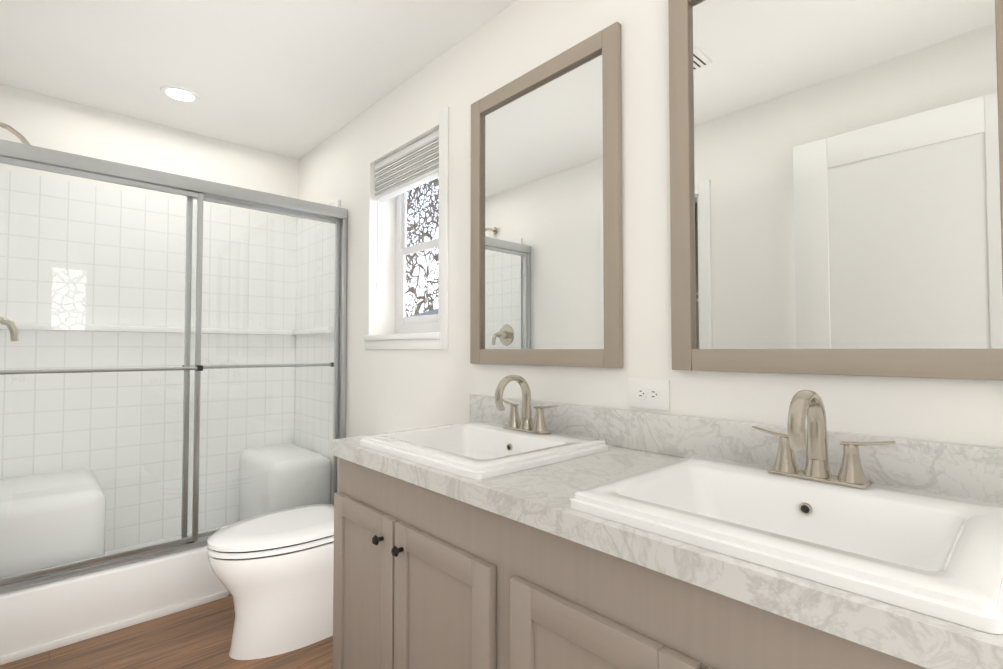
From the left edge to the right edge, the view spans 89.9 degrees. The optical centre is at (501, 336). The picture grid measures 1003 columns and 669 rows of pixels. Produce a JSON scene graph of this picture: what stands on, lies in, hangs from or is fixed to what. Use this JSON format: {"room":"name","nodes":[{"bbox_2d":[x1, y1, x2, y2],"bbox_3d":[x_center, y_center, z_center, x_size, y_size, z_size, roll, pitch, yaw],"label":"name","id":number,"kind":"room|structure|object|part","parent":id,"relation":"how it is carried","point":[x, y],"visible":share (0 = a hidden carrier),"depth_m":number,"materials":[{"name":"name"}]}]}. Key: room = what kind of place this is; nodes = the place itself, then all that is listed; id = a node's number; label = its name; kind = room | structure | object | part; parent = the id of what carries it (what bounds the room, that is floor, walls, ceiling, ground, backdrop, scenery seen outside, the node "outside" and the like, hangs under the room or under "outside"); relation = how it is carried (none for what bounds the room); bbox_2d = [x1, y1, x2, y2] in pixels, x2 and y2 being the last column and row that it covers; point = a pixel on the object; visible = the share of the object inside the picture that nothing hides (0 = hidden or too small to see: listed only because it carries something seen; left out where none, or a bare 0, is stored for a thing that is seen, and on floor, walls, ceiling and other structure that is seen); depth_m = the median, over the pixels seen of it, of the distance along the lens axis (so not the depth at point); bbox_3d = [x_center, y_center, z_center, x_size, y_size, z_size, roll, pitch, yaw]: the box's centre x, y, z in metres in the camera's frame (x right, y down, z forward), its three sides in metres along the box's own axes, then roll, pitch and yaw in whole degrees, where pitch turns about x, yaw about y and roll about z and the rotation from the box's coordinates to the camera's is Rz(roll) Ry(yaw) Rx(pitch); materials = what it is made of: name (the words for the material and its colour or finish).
{"room":"bathroom","nodes":[
{"label":"bathroom","id":0,"kind":"room"},
{"bbox_2d":[0,84,298,219],"bbox_3d":[-2.213,0.007,2.721,2.490,2.440,0.190,1,-2,-43],"label":"wall","id":1,"kind":"structure","parent":0,"point":[42,121],"depth_m":2.79,"materials":[{"name":"white paint"}]},
{"bbox_2d":[0,594,332,668],"bbox_3d":[-0.899,1.238,1.260,2.490,0.100,4.070,1,-2,-43],"label":"floor","id":2,"kind":"structure","parent":0,"point":[198,637],"depth_m":1.93,"materials":[{"name":"brown wood"}]},
{"bbox_2d":[0,590,227,664],"bbox_3d":[-1.610,1.194,2.044,0.897,0.030,0.010,1,-2,-43],"label":"baseboard","id":3,"kind":"structure","parent":2,"relation":"on","point":[32,651],"depth_m":2.04,"materials":[{"name":"white wood"}]},
{"bbox_2d":[0,122,347,656],"bbox_3d":[-1.655,0.143,2.562,1.494,2.160,0.788,1,-2,-43],"label":"shower","id":4,"kind":"object","parent":2,"relation":"on","point":[172,386],"visible":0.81,"depth_m":2.65,"materials":[{"name":"white plastic"}]},
{"bbox_2d":[206,468,337,659],"bbox_3d":[-0.792,0.861,2.117,0.794,0.700,0.464,1,-2,-43],"label":"toilet","id":5,"kind":"object","parent":2,"relation":"on","point":[273,571],"visible":0.6,"depth_m":1.91,"materials":[{"name":"white ceramic"}]},
{"bbox_3d":[-0.878,0.785,2.040,0.561,0.064,0.390,1,-2,-43],"label":"seat","id":6,"kind":"part","parent":5,"relation":"part of","materials":[{"name":"white ceramic"}]},
{"bbox_2d":[330,451,965,668],"bbox_3d":[0.283,0.771,1.095,0.604,0.824,1.822,1,-2,-43],"label":"bathroom vanity","id":7,"kind":"object","parent":2,"relation":"on","point":[498,531],"depth_m":0.98,"materials":[{"name":"brown wood"}]},
{"bbox_2d":[330,437,1002,668],"bbox_3d":[0.256,0.336,1.083,0.493,0.046,1.824,1,-2,-43],"label":"countertop","id":8,"kind":"structure","parent":7,"relation":"on","point":[535,492],"depth_m":0.71,"materials":[{"name":"white stone"}]},
{"bbox_2d":[354,419,613,478],"bbox_3d":[-0.060,0.362,1.457,0.490,0.135,0.560,1,-2,-43],"label":"sink","id":9,"kind":"object","parent":8,"relation":"in","point":[474,449],"depth_m":1.45,"materials":[{"name":"white ceramic"}]},
{"bbox_2d":[490,375,561,434],"bbox_3d":[0.042,0.208,1.556,0.156,0.178,0.249,1,-2,-43],"label":"faucet","id":10,"kind":"object","parent":9,"relation":"on","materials":[{"name":"metal"}]},
{"bbox_2d":[562,451,1002,638],"bbox_3d":[0.486,0.346,0.864,0.490,0.135,0.560,1,-2,-43],"label":"sink","id":11,"kind":"object","parent":8,"relation":"in","point":[938,551],"depth_m":0.83,"materials":[{"name":"white ceramic"}]},
{"bbox_2d":[746,390,897,486],"bbox_3d":[0.588,0.192,0.962,0.156,0.178,0.249,1,-2,-43],"label":"faucet","id":12,"kind":"object","parent":11,"relation":"on","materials":[{"name":"metal"}]},
{"bbox_2d":[0,0,515,159],"bbox_3d":[-0.899,-1.301,1.328,2.490,0.100,4.070,1,-2,-43],"label":"ceiling","id":13,"kind":"structure","parent":0,"point":[297,79],"depth_m":2.19,"materials":[{"name":"white paint"}]},
{"bbox_2d":[160,85,199,102],"bbox_3d":[-1.614,-1.214,2.524,0.170,0.007,0.170,1,-2,-43],"label":"recessed light","id":14,"kind":"object","parent":13,"relation":"in","point":[179,94],"visible":1,"depth_m":2.52,"materials":[{"name":"white"}]},
{"bbox_2d":[298,0,1002,448],"bbox_3d":[-0.053,-0.011,2.073,0.190,2.440,3.690,1,-2,-43],"label":"wall","id":15,"kind":"structure","parent":0,"point":[394,390],"depth_m":1.71,"materials":[{"name":"white paint"}]},
{"bbox_2d":[363,107,448,349],"bbox_3d":[-0.415,-0.453,2.439,0.182,1.035,0.718,1,-2,-43],"label":"window frame","id":16,"kind":"structure","parent":15,"relation":"attached to","point":[438,340],"depth_m":2.15,"materials":[{"name":"white wood"}]},
{"bbox_2d":[395,181,438,333],"bbox_3d":[-0.356,-0.464,2.527,0.033,0.910,0.630,1,-2,-43],"label":"window","id":17,"kind":"structure","parent":15,"relation":"in","point":[421,251],"depth_m":2.69,"materials":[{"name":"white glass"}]},
{"bbox_2d":[374,129,438,289],"bbox_3d":[-0.452,-0.582,2.441,0.064,0.674,0.614,1,-2,-43],"label":"window blind","id":18,"kind":"object","parent":17,"relation":"attached to","point":[411,166],"visible":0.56,"depth_m":2.43,"materials":[{"name":"white plastic"}]},
{"bbox_3d":[-0.356,-0.464,2.527,0.033,0.910,0.630,1,-2,-43],"label":"window sash","id":19,"kind":"part","parent":17,"relation":"part of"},
{"bbox_2d":[470,22,622,367],"bbox_3d":[0.118,-0.415,1.738,0.022,1.030,0.690,1,-2,-43],"label":"mirror","id":20,"kind":"object","parent":15,"relation":"attached to","point":[546,268],"visible":0.98,"depth_m":1.69,"materials":[{"name":"brown wood"}]},
{"bbox_3d":[0.123,-0.415,1.742,0.003,0.926,0.586,1,-2,-43],"label":"glass","id":21,"kind":"part","parent":20,"relation":"part of","materials":[{"name":"white"}]},
{"bbox_2d":[628,378,669,409],"bbox_3d":[0.413,0.162,1.413,0.009,0.082,0.128,1,-2,-43],"label":"duplex electrical outlet","id":22,"kind":"object","parent":15,"relation":"attached to","point":[650,393],"visible":1,"depth_m":1.41,"materials":[{"name":"white plastic"}]},
{"bbox_2d":[470,395,1002,498],"bbox_3d":[0.498,0.265,1.308,0.019,0.108,1.824,1,-2,-43],"label":"backsplash","id":23,"kind":"structure","parent":15,"relation":"attached to","point":[978,470],"depth_m":1.20,"materials":[{"name":"white stone"}]},
{"bbox_2d":[668,0,1002,379],"bbox_3d":[0.695,-0.431,1.112,0.022,1.030,0.687,1,-2,-43],"label":"mirror","id":24,"kind":"object","parent":15,"relation":"attached to","point":[836,187],"visible":0.98,"depth_m":1.08,"materials":[{"name":"brown wood"}]},
{"label":"outside","id":25,"kind":"structure","parent":0,"visible":0},
{"bbox_2d":[405,178,438,316],"bbox_3d":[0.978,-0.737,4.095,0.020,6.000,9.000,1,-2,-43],"label":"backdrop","id":26,"kind":"structure","parent":25,"point":[412,220],"depth_m":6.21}
]}

